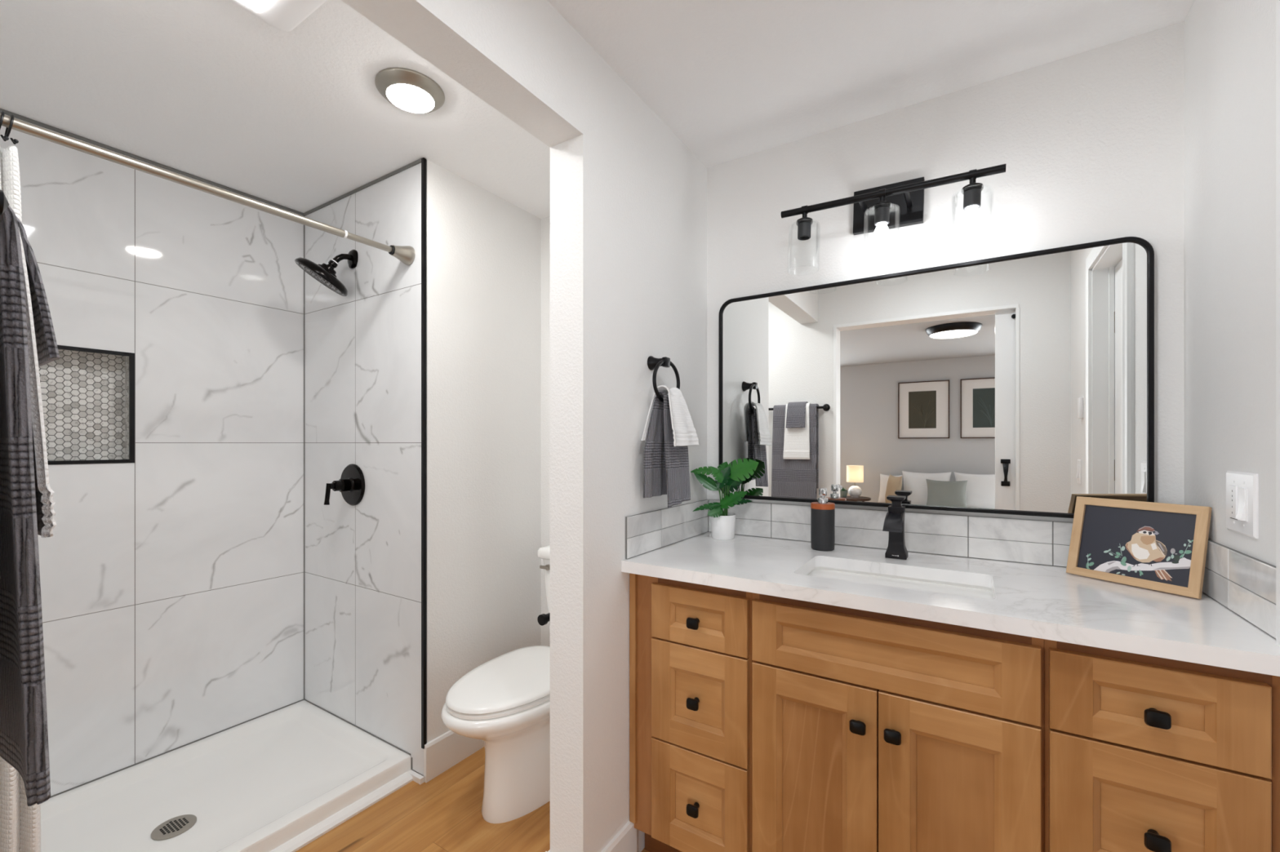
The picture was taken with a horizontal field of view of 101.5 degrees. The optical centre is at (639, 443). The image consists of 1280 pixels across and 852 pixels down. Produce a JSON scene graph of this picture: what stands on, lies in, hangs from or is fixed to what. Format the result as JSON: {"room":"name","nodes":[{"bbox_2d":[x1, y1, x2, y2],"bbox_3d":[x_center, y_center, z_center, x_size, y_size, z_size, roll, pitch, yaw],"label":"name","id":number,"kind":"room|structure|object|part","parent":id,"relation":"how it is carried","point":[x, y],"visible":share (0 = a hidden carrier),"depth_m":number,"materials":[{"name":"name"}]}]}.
{"room":"bathroom","nodes":[
{"label":"bathroom","id":0,"kind":"room"},
{"bbox_2d":[0,114,303,795],"bbox_3d":[-1.872,0.085,1.940,0.001,2.303,1.164,0,0,32],"label":"tiled wall","id":1,"kind":"structure","parent":0,"point":[171,579],"depth_m":2.02,"materials":[{"name":"tile"}]},
{"bbox_2d":[38,345,134,465],"bbox_3d":[-1.996,-0.130,1.828,0.094,0.406,0.316,0,0,32],"label":"shower niche","id":2,"kind":"object","parent":1,"relation":"attached to","point":[88,394],"visible":0.67,"depth_m":1.90,"materials":[{"name":"grey tile"}]},
{"bbox_2d":[0,108,421,798],"bbox_3d":[-1.500,0.088,1.706,0.885,2.310,1.166,0,0,32],"label":"trim","id":3,"kind":"structure","parent":1,"relation":"attached to","point":[6,113],"depth_m":2.10,"materials":[{"name":"grey metal"}]},
{"bbox_2d":[304,163,423,775],"bbox_3d":[-1.185,0.089,2.194,0.893,2.313,0.001,0,0,32],"label":"tiled wall","id":4,"kind":"structure","parent":0,"point":[362,348],"depth_m":2.16,"materials":[{"name":"stone"}]},
{"bbox_2d":[294,249,358,296],"bbox_3d":[-1.301,-0.715,2.145,0.204,0.202,0.207,0,0,32],"label":"shower","id":5,"kind":"object","parent":4,"relation":"attached to","point":[324,273],"visible":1,"depth_m":2.13,"materials":[{"name":"black metal"}]},
{"bbox_3d":[-1.241,-0.763,2.174,0.028,0.059,0.082,0,0,45],"label":"shower arm","id":6,"kind":"part","parent":5,"relation":"part of","materials":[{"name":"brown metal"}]},
{"bbox_2d":[324,463,364,506],"bbox_3d":[-1.245,0.176,2.161,0.176,0.176,0.119,0,0,32],"label":"shower valve","id":7,"kind":"object","parent":4,"relation":"attached to","point":[351,484],"visible":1,"depth_m":2.17,"materials":[{"name":"black metal"}]},
{"bbox_3d":[-1.266,0.207,2.128,0.024,0.088,0.040,0,0,32],"label":"lever","id":8,"kind":"part","parent":7,"relation":"part of","materials":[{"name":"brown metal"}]},
{"bbox_2d":[295,746,649,851],"bbox_3d":[-0.981,1.306,-0.711,6.500,0.080,6.350,0,0,32],"label":"floor","id":9,"kind":"structure","parent":0,"point":[443,813],"depth_m":1.73,"materials":[{"name":"brown wood"}]},
{"bbox_2d":[40,700,411,851],"bbox_3d":[-1.527,1.230,1.722,0.815,0.073,1.162,0,0,32],"label":"shower pan","id":10,"kind":"object","parent":9,"relation":"on","point":[257,784],"visible":0.98,"depth_m":1.84,"materials":[{"name":"white plastic"}]},
{"bbox_2d":[440,545,550,823],"bbox_3d":[-0.381,0.853,1.955,0.388,0.826,0.780,0,0,32],"label":"toilet","id":11,"kind":"object","parent":9,"relation":"on","point":[504,702],"visible":0.6,"depth_m":1.76,"materials":[{"name":"white ceramic"}]},
{"bbox_3d":[-0.419,1.064,1.896,0.388,0.404,0.640,0,0,32],"label":"bowl","id":12,"kind":"part","parent":11,"relation":"part of","materials":[{"name":"white ceramic"}]},
{"bbox_3d":[-0.441,0.853,1.861,0.366,0.016,0.523,0,0,32],"label":"seat","id":13,"kind":"part","parent":11,"relation":"part of","materials":[{"name":"white plastic"}]},
{"bbox_3d":[-0.438,0.832,1.866,0.368,0.022,0.540,0,0,32],"label":"lid","id":14,"kind":"part","parent":11,"relation":"part of","materials":[{"name":"white plastic"}]},
{"bbox_3d":[-0.229,0.464,2.197,0.382,0.047,0.209,0,0,32],"label":"tank lid","id":15,"kind":"part","parent":11,"relation":"part of","materials":[{"name":"white ceramic"}]},
{"bbox_3d":[-0.398,0.521,2.194,0.047,0.024,0.018,0,0,32],"label":"flush lever","id":16,"kind":"part","parent":11,"relation":"part of","materials":[{"name":"silver metal"}]},
{"bbox_3d":[-0.223,0.677,2.206,0.356,0.378,0.188,0,0,32],"label":"tank","id":17,"kind":"part","parent":11,"relation":"part of","materials":[{"name":"white ceramic"}]},
{"bbox_2d":[629,573,752,851],"bbox_3d":[0.261,0.822,1.669,0.378,0.889,0.579,0,0,32],"label":"drawer base","id":18,"kind":"object","parent":9,"relation":"on","point":[691,660],"visible":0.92,"depth_m":1.44,"materials":[{"name":"brown wood"}]},
{"bbox_3d":[0.146,0.994,1.420,0.035,0.030,0.036,0,0,32],"label":"knob","id":19,"kind":"part","parent":18,"relation":"part of","materials":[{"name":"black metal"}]},
{"bbox_3d":[0.146,0.706,1.420,0.035,0.030,0.036,0,0,32],"label":"knob","id":20,"kind":"part","parent":18,"relation":"part of","materials":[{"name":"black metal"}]},
{"bbox_3d":[0.146,0.488,1.420,0.035,0.030,0.036,0,0,32],"label":"knob","id":21,"kind":"part","parent":18,"relation":"part of","materials":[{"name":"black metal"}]},
{"bbox_3d":[0.161,0.993,1.440,0.142,0.132,0.005,0,0,32],"label":"panel","id":22,"kind":"part","parent":18,"relation":"part of","materials":[{"name":"brown wood"}]},
{"bbox_3d":[0.161,0.704,1.440,0.142,0.127,0.005,0,0,32],"label":"panel","id":23,"kind":"part","parent":18,"relation":"part of","materials":[{"name":"brown wood"}]},
{"bbox_3d":[0.161,0.481,1.440,0.142,0.046,0.005,0,0,32],"label":"panel","id":24,"kind":"part","parent":18,"relation":"part of","materials":[{"name":"brown wood"}]},
{"bbox_3d":[0.159,0.993,1.436,0.290,0.286,0.019,0,0,32],"label":"drawer","id":25,"kind":"part","parent":18,"relation":"part of","materials":[{"name":"brown wood"}]},
{"bbox_3d":[0.159,0.704,1.436,0.290,0.282,0.019,0,0,32],"label":"drawer","id":26,"kind":"part","parent":18,"relation":"part of","materials":[{"name":"brown wood"}]},
{"bbox_3d":[0.159,0.481,1.436,0.290,0.152,0.019,0,0,32],"label":"drawer","id":27,"kind":"part","parent":18,"relation":"part of","materials":[{"name":"brown wood"}]},
{"bbox_2d":[751,592,1044,851],"bbox_3d":[0.677,0.822,1.406,0.605,0.889,0.579,0,0,32],"label":"sink base","id":28,"kind":"object","parent":9,"relation":"on","point":[872,731],"visible":0.97,"depth_m":1.17,"materials":[{"name":"brown wood"}]},
{"bbox_3d":[0.420,0.850,1.276,0.144,0.420,0.005,0,0,32],"label":"panel","id":29,"kind":"part","parent":28,"relation":"part of","materials":[{"name":"brown wood"}]},
{"bbox_3d":[0.418,0.850,1.273,0.296,0.572,0.019,0,0,32],"label":"door","id":30,"kind":"part","parent":28,"relation":"part of","materials":[{"name":"brown wood"}]},
{"bbox_3d":[0.500,0.647,1.197,0.035,0.030,0.036,0,0,32],"label":"knob","id":31,"kind":"part","parent":28,"relation":"part of","materials":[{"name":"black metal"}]},
{"bbox_3d":[0.545,0.482,1.197,0.442,0.050,0.005,0,0,32],"label":"panel","id":32,"kind":"part","parent":28,"relation":"part of","materials":[{"name":"brown wood"}]},
{"bbox_3d":[0.561,0.647,1.159,0.035,0.030,0.036,0,0,32],"label":"knob","id":33,"kind":"part","parent":28,"relation":"part of","materials":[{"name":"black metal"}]},
{"bbox_2d":[621,531,1279,676],"bbox_3d":[0.661,0.359,1.424,1.318,0.033,0.590,0,0,32],"label":"countertop","id":34,"kind":"structure","parent":28,"relation":"on","point":[1043,602],"depth_m":1.19,"materials":[{"name":"white stone"}]},
{"bbox_2d":[690,457,758,540],"bbox_3d":[0.304,0.199,1.872,0.240,0.288,0.124,0,0,-3],"label":"potted plant","id":35,"kind":"object","parent":34,"relation":"on","point":[728,477],"visible":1,"depth_m":1.86,"materials":[{"name":"green plant"}]},
{"bbox_3d":[0.299,0.299,1.883,0.091,0.087,0.091,0,0,32],"label":"pot","id":36,"kind":"part","parent":35,"relation":"part of","materials":[{"name":"white ceramic"}]},
{"bbox_2d":[810,488,835,551],"bbox_3d":[0.591,0.244,1.690,0.074,0.198,0.074,0,0,-33],"label":"soap dispenser","id":37,"kind":"object","parent":34,"relation":"on","point":[822,512],"visible":1,"depth_m":1.66,"materials":[{"name":"grey plastic"}]},
{"bbox_2d":[810,508,835,551],"bbox_3d":[0.591,0.277,1.690,0.073,0.132,0.073,0,0,32],"label":"bottle","id":38,"kind":"object","parent":37,"relation":"attached to","point":[822,520],"depth_m":1.66,"materials":[{"name":"grey plastic"}]},
{"bbox_2d":[882,495,907,559],"bbox_3d":[0.751,0.251,1.539,0.057,0.183,0.136,0,0,32],"label":"faucet","id":39,"kind":"object","parent":34,"relation":"on","point":[894,522],"visible":1,"depth_m":1.55,"materials":[{"name":"black metal"}]},
{"bbox_3d":[0.740,0.228,1.522,0.050,0.048,0.096,0,0,32],"label":"spout","id":40,"kind":"part","parent":39,"relation":"part of","materials":[{"name":"black metal"}]},
{"bbox_3d":[0.768,0.176,1.566,0.047,0.032,0.056,0,0,32],"label":"lever handle","id":41,"kind":"part","parent":39,"relation":"part of","materials":[{"name":"black metal"}]},
{"bbox_2d":[805,566,993,599],"bbox_3d":[0.658,0.443,1.369,0.489,0.132,0.306,0,0,32],"label":"undermount sink","id":42,"kind":"object","parent":34,"relation":"in","point":[948,588],"visible":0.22,"depth_m":1.44,"materials":[{"name":"white ceramic"}]},
{"bbox_2d":[1066,496,1212,599],"bbox_3d":[1.195,0.242,1.267,0.061,0.201,0.252,0,0,-24],"label":"framed print","id":43,"kind":"object","parent":34,"relation":"on","point":[1162,547],"visible":1,"depth_m":1.25,"materials":[{"name":"brown wood"}]},
{"bbox_3d":[0.672,0.850,1.117,0.144,0.420,0.005,0,0,32],"label":"panel","id":44,"kind":"part","parent":28,"relation":"part of","materials":[{"name":"brown wood"}]},
{"bbox_3d":[0.670,0.850,1.114,0.294,0.572,0.019,0,0,32],"label":"door","id":45,"kind":"part","parent":28,"relation":"part of","materials":[{"name":"brown wood"}]},
{"bbox_2d":[1044,639,1279,851],"bbox_3d":[1.074,0.822,1.156,0.331,0.889,0.579,0,0,32],"label":"drawer base","id":46,"kind":"object","parent":9,"relation":"on","point":[1143,753],"visible":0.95,"depth_m":0.94,"materials":[{"name":"brown wood"}]},
{"bbox_3d":[0.931,0.704,0.954,0.140,0.127,0.005,0,0,32],"label":"panel","id":47,"kind":"part","parent":46,"relation":"part of","materials":[{"name":"brown wood"}]},
{"bbox_3d":[0.931,0.481,0.954,0.140,0.046,0.005,0,0,32],"label":"panel","id":48,"kind":"part","parent":46,"relation":"part of","materials":[{"name":"brown wood"}]},
{"bbox_3d":[0.920,0.708,0.932,0.035,0.030,0.036,0,0,32],"label":"knob","id":49,"kind":"part","parent":46,"relation":"part of","materials":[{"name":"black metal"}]},
{"bbox_3d":[0.920,0.488,0.932,0.035,0.030,0.036,0,0,32],"label":"knob","id":50,"kind":"part","parent":46,"relation":"part of","materials":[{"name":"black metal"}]},
{"bbox_3d":[0.929,0.704,0.951,0.291,0.282,0.019,0,0,32],"label":"drawer","id":51,"kind":"part","parent":46,"relation":"part of","materials":[{"name":"brown wood"}]},
{"bbox_3d":[0.929,0.481,0.951,0.291,0.152,0.019,0,0,32],"label":"drawer","id":52,"kind":"part","parent":46,"relation":"part of","materials":[{"name":"brown wood"}]},
{"bbox_2d":[411,160,541,776],"bbox_3d":[-1.029,0.100,2.534,0.993,2.333,0.717,0,0,32],"label":"wall","id":53,"kind":"structure","parent":0,"point":[483,251],"depth_m":2.17,"materials":[{"name":"white paint"}]},
{"bbox_2d":[269,769,424,851],"bbox_3d":[-1.149,1.255,1.483,0.081,0.022,1.159,0,0,32],"label":"trim","id":54,"kind":"structure","parent":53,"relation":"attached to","point":[311,834],"depth_m":1.77,"materials":[{"name":"white plastic"}]},
{"bbox_2d":[421,157,426,749],"bbox_3d":[-0.810,0.038,1.958,0.013,2.206,0.012,0,0,32],"label":"trim","id":55,"kind":"structure","parent":53,"relation":"attached to","point":[423,160],"depth_m":1.95,"materials":[{"name":"black metal"}]},
{"bbox_2d":[423,730,484,782],"bbox_3d":[-0.634,1.197,2.217,0.014,0.138,0.629,0,0,32],"label":"baseboard","id":56,"kind":"structure","parent":53,"relation":"attached to","point":[442,753],"depth_m":2.02,"materials":[{"name":"white wood"}]},
{"bbox_2d":[341,0,706,851],"bbox_3d":[-0.267,0.100,1.299,0.116,2.333,1.792,0,0,32],"label":"wall partition","id":57,"kind":"structure","parent":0,"point":[628,197],"depth_m":1.43,"materials":[{"name":"white paint"}]},
{"bbox_2d":[537,613,550,626],"bbox_3d":[-0.223,0.509,1.553,0.079,0.048,0.151,0,0,32],"label":"toilet paper holder","id":58,"kind":"object","parent":57,"relation":"attached to","point":[543,619],"visible":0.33,"depth_m":1.50,"materials":[{"name":"black metal"}]},
{"bbox_2d":[545,820,636,851],"bbox_3d":[-0.001,1.197,1.720,0.144,0.138,0.768,0,0,32],"label":"baseboard","id":59,"kind":"structure","parent":57,"relation":"attached to","point":[625,841],"depth_m":1.52,"materials":[{"name":"white wood"}]},
{"bbox_2d":[647,355,679,403],"bbox_3d":[0.066,-0.200,1.658,0.063,0.154,0.152,0,0,32],"label":"towel ring","id":60,"kind":"object","parent":57,"relation":"attached to","point":[653,363],"visible":0.78,"depth_m":1.64,"materials":[{"name":"black metal"}]},
{"bbox_3d":[0.061,-0.255,1.651,0.062,0.045,0.045,0,0,32],"label":"wall post","id":61,"kind":"part","parent":60,"relation":"part of","materials":[{"name":"black metal"}]},
{"bbox_2d":[643,391,690,508],"bbox_3d":[0.087,0.018,1.635,0.069,0.356,0.190,0,0,32],"label":"hand towel","id":62,"kind":"object","parent":60,"relation":"hanging from","point":[665,465],"visible":0.88,"depth_m":1.62,"materials":[{"name":"grey fabric"}]},
{"bbox_2d":[641,385,698,446],"bbox_3d":[0.097,-0.085,1.639,0.100,0.190,0.211,0,0,32],"label":"hand towel","id":63,"kind":"object","parent":62,"relation":"on","point":[684,433],"visible":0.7,"depth_m":1.62,"materials":[{"name":"white fabric"}]},
{"bbox_2d":[625,499,708,559],"bbox_3d":[0.112,0.280,1.782,0.008,0.124,0.570,0,0,32],"label":"tile backsplash","id":64,"kind":"structure","parent":57,"relation":"attached to","point":[648,531],"depth_m":1.72,"materials":[{"name":"white tile"}]},
{"bbox_2d":[0,0,1195,218],"bbox_3d":[-0.411,-1.107,1.439,3.470,0.080,2.105,0,0,32],"label":"ceiling","id":65,"kind":"structure","parent":0,"point":[298,119],"depth_m":1.50,"materials":[{"name":"white paint"}]},
{"bbox_2d":[227,0,327,31],"bbox_3d":[-0.886,-1.047,1.126,0.278,0.038,0.350,0,0,32],"label":"recessed light","id":66,"kind":"object","parent":65,"relation":"in","point":[284,15],"visible":1,"depth_m":1.25,"materials":[{"name":"white plastic"}]},
{"bbox_3d":[-0.886,-1.030,1.126,0.180,0.004,0.181,0,0,32],"label":"light panel","id":67,"kind":"part","parent":66,"relation":"part of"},
{"bbox_2d":[374,67,444,113],"bbox_3d":[-0.693,-1.050,1.581,0.193,0.034,0.193,0,0,32],"label":"recessed light","id":68,"kind":"object","parent":65,"relation":"in","point":[410,91],"visible":1,"depth_m":1.54,"materials":[{"name":"silver metal"}]},
{"bbox_2d":[386,84,434,113],"bbox_3d":[-0.693,-1.040,1.581,0.131,0.014,0.131,0,0,32],"label":"diffuser","id":69,"kind":"object","parent":68,"relation":"attached to","point":[411,98],"depth_m":1.57,"materials":[{"name":"white plastic"}]},
{"bbox_2d":[541,22,1183,646],"bbox_3d":[0.493,0.100,1.950,2.405,2.333,0.120,0,0,32],"label":"wall","id":70,"kind":"structure","parent":0,"point":[1090,144],"depth_m":1.54,"materials":[{"name":"white paint"}]},
{"bbox_2d":[708,499,1072,567],"bbox_3d":[0.816,0.280,1.670,1.300,0.124,0.008,0,0,32],"label":"tile backsplash","id":71,"kind":"structure","parent":70,"relation":"attached to","point":[1039,542],"depth_m":1.61,"materials":[{"name":"white tile"}]},
{"bbox_2d":[780,164,1005,251],"bbox_3d":[0.748,-0.687,1.603,0.606,0.275,0.195,2,1,32],"label":"vanity light","id":72,"kind":"object","parent":70,"relation":"attached to","point":[877,210],"visible":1,"depth_m":1.59,"materials":[{"name":"black metal"}]},
{"bbox_2d":[797,222,811,240],"bbox_3d":[0.529,-0.682,1.684,0.041,0.044,0.041,2,1,32],"label":"socket","id":73,"kind":"object","parent":72,"relation":"attached to","point":[803,228],"depth_m":1.67,"materials":[{"name":"grey metal"}]},
{"bbox_3d":[0.708,-0.747,1.652,0.015,0.017,0.116,2,1,32],"label":"bracket arm","id":74,"kind":"part","parent":72,"relation":"part of","materials":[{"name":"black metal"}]},
{"bbox_3d":[0.722,-0.622,1.562,0.049,0.096,0.049,2,1,32],"label":"bulb","id":75,"kind":"part","parent":72,"relation":"part of","materials":[{"name":"white glass"}]},
{"bbox_2d":[874,206,889,226],"bbox_3d":[0.723,-0.676,1.562,0.041,0.044,0.041,2,1,32],"label":"socket","id":76,"kind":"object","parent":72,"relation":"attached to","point":[882,214],"depth_m":1.55,"materials":[{"name":"grey"}]},
{"bbox_3d":[0.794,-0.756,1.676,0.204,0.136,0.021,2,1,32],"label":"plate","id":77,"kind":"part","parent":72,"relation":"part of","materials":[{"name":"black metal"}]},
{"bbox_3d":[0.812,-0.744,1.586,0.015,0.017,0.116,2,1,32],"label":"bracket arm","id":78,"kind":"part","parent":72,"relation":"part of","materials":[{"name":"black metal"}]},
{"bbox_3d":[0.914,-0.616,1.441,0.049,0.096,0.049,2,1,32],"label":"bulb","id":79,"kind":"part","parent":72,"relation":"part of","materials":[{"name":"white glass"}]},
{"bbox_2d":[963,188,981,210],"bbox_3d":[0.915,-0.670,1.440,0.041,0.044,0.041,2,1,32],"label":"socket","id":80,"kind":"object","parent":72,"relation":"attached to","point":[971,197],"depth_m":1.43,"materials":[{"name":"grey"}]},
{"bbox_2d":[718,236,1154,518],"bbox_3d":[0.810,-0.167,1.662,1.199,0.741,0.027,0,0,32],"label":"mirror","id":81,"kind":"object","parent":70,"relation":"attached to","point":[1023,384],"visible":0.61,"depth_m":1.57,"materials":[{"name":"black mirror"}]},
{"bbox_2d":[1183,0,1275,566],"bbox_3d":[0.947,0.100,0.533,0.115,2.333,1.792,0,0,32],"label":"wall","id":82,"kind":"structure","parent":0,"point":[1229,46],"depth_m":1.09,"materials":[{"name":"white paint"}]},
{"bbox_2d":[1202,539,1275,639],"bbox_3d":[1.220,0.280,1.083,0.008,0.124,0.570,0,0,32],"label":"tile backsplash","id":83,"kind":"structure","parent":82,"relation":"attached to","point":[1245,584],"depth_m":1.02,"materials":[{"name":"white tile"}]},
{"bbox_2d":[1226,471,1258,539],"bbox_3d":[1.190,0.119,1.040,0.013,0.123,0.132,0,0,32],"label":"light switch","id":84,"kind":"object","parent":82,"relation":"attached to","point":[1242,488],"visible":1,"depth_m":1.02,"materials":[{"name":"white plastic"}]},
{"bbox_2d":[1275,0,1279,646],"bbox_3d":[0.947,0.212,0.547,0.137,2.107,0.759,0,0,32],"label":"trim","id":85,"kind":"structure","parent":82,"relation":"attached to","point":[1277,2],"depth_m":0.89,"materials":[{"name":"white paint"}]},
{"bbox_3d":[-0.718,0.099,0.456,4.000,2.333,0.115,0,0,32],"label":"wall","id":86,"kind":"structure","parent":0,"visible":0},
{"bbox_2d":[0,190,8,215],"bbox_3d":[-0.883,-0.237,0.655,0.625,0.048,0.044,0,0,32],"label":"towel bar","id":87,"kind":"object","parent":86,"relation":"attached to","point":[4,204],"visible":1,"depth_m":0.51,"materials":[{"name":"black metal"}]},
{"bbox_2d":[0,205,50,806],"bbox_3d":[-0.794,0.065,0.625,0.311,0.654,0.084,0,0,32],"label":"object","id":88,"kind":"object","parent":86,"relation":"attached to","point":[24,731],"visible":1,"depth_m":0.56,"materials":[{"name":"grey fabric"}]},
{"bbox_2d":[18,228,56,537],"bbox_3d":[-0.776,-0.081,0.613,0.178,0.379,0.098,0,0,32],"label":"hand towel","id":89,"kind":"object","parent":88,"relation":"on","point":[46,513],"visible":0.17,"depth_m":0.60,"materials":[{"name":"white fabric"}]},
{"bbox_2d":[15,215,59,366],"bbox_3d":[-0.779,-0.190,0.615,0.129,0.178,0.115,0,0,32],"label":"washcloth","id":90,"kind":"object","parent":89,"relation":"on","point":[47,351],"visible":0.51,"depth_m":0.62,"materials":[{"name":"grey fabric"}]},
{"bbox_2d":[0,113,414,265],"bbox_3d":[-1.195,-0.718,1.513,0.072,0.072,1.163,0,0,32],"label":"shower curtain rod","id":91,"kind":"object","parent":86,"relation":"attached to","point":[405,254],"visible":1,"depth_m":1.44,"materials":[{"name":"silver metal"}]},
{"bbox_2d":[0,111,8,141],"bbox_3d":[-1.417,-0.704,1.160,0.052,0.066,0.018,0,0,32],"label":"curtain ring","id":92,"kind":"object","parent":91,"relation":"hanging from","point":[4,138],"visible":1,"depth_m":1.15,"materials":[{"name":"black metal"}]},
{"bbox_2d":[4,114,18,144],"bbox_3d":[-1.410,-0.704,1.172,0.052,0.066,0.018,0,0,32],"label":"curtain ring","id":93,"kind":"object","parent":91,"relation":"hanging from","point":[8,130],"visible":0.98,"depth_m":1.16,"materials":[{"name":"black metal"}]},
{"bbox_2d":[0,146,40,851],"bbox_3d":[-1.448,0.246,1.120,0.057,1.830,0.224,0,0,32],"label":"shower curtain","id":94,"kind":"object","parent":91,"relation":"hanging from","point":[20,823],"visible":0.2,"depth_m":1.17,"materials":[{"name":"white fabric"}]},
{"bbox_3d":[-1.260,-0.718,1.410,0.025,0.025,0.919,0,0,32],"label":"rod","id":95,"kind":"part","parent":91,"relation":"part of","materials":[{"name":"silver metal"}]},
{"bbox_3d":[-0.964,-0.718,1.879,0.021,0.021,0.199,0,0,32],"label":"rod","id":96,"kind":"part","parent":91,"relation":"part of","materials":[{"name":"silver metal"}]}
]}

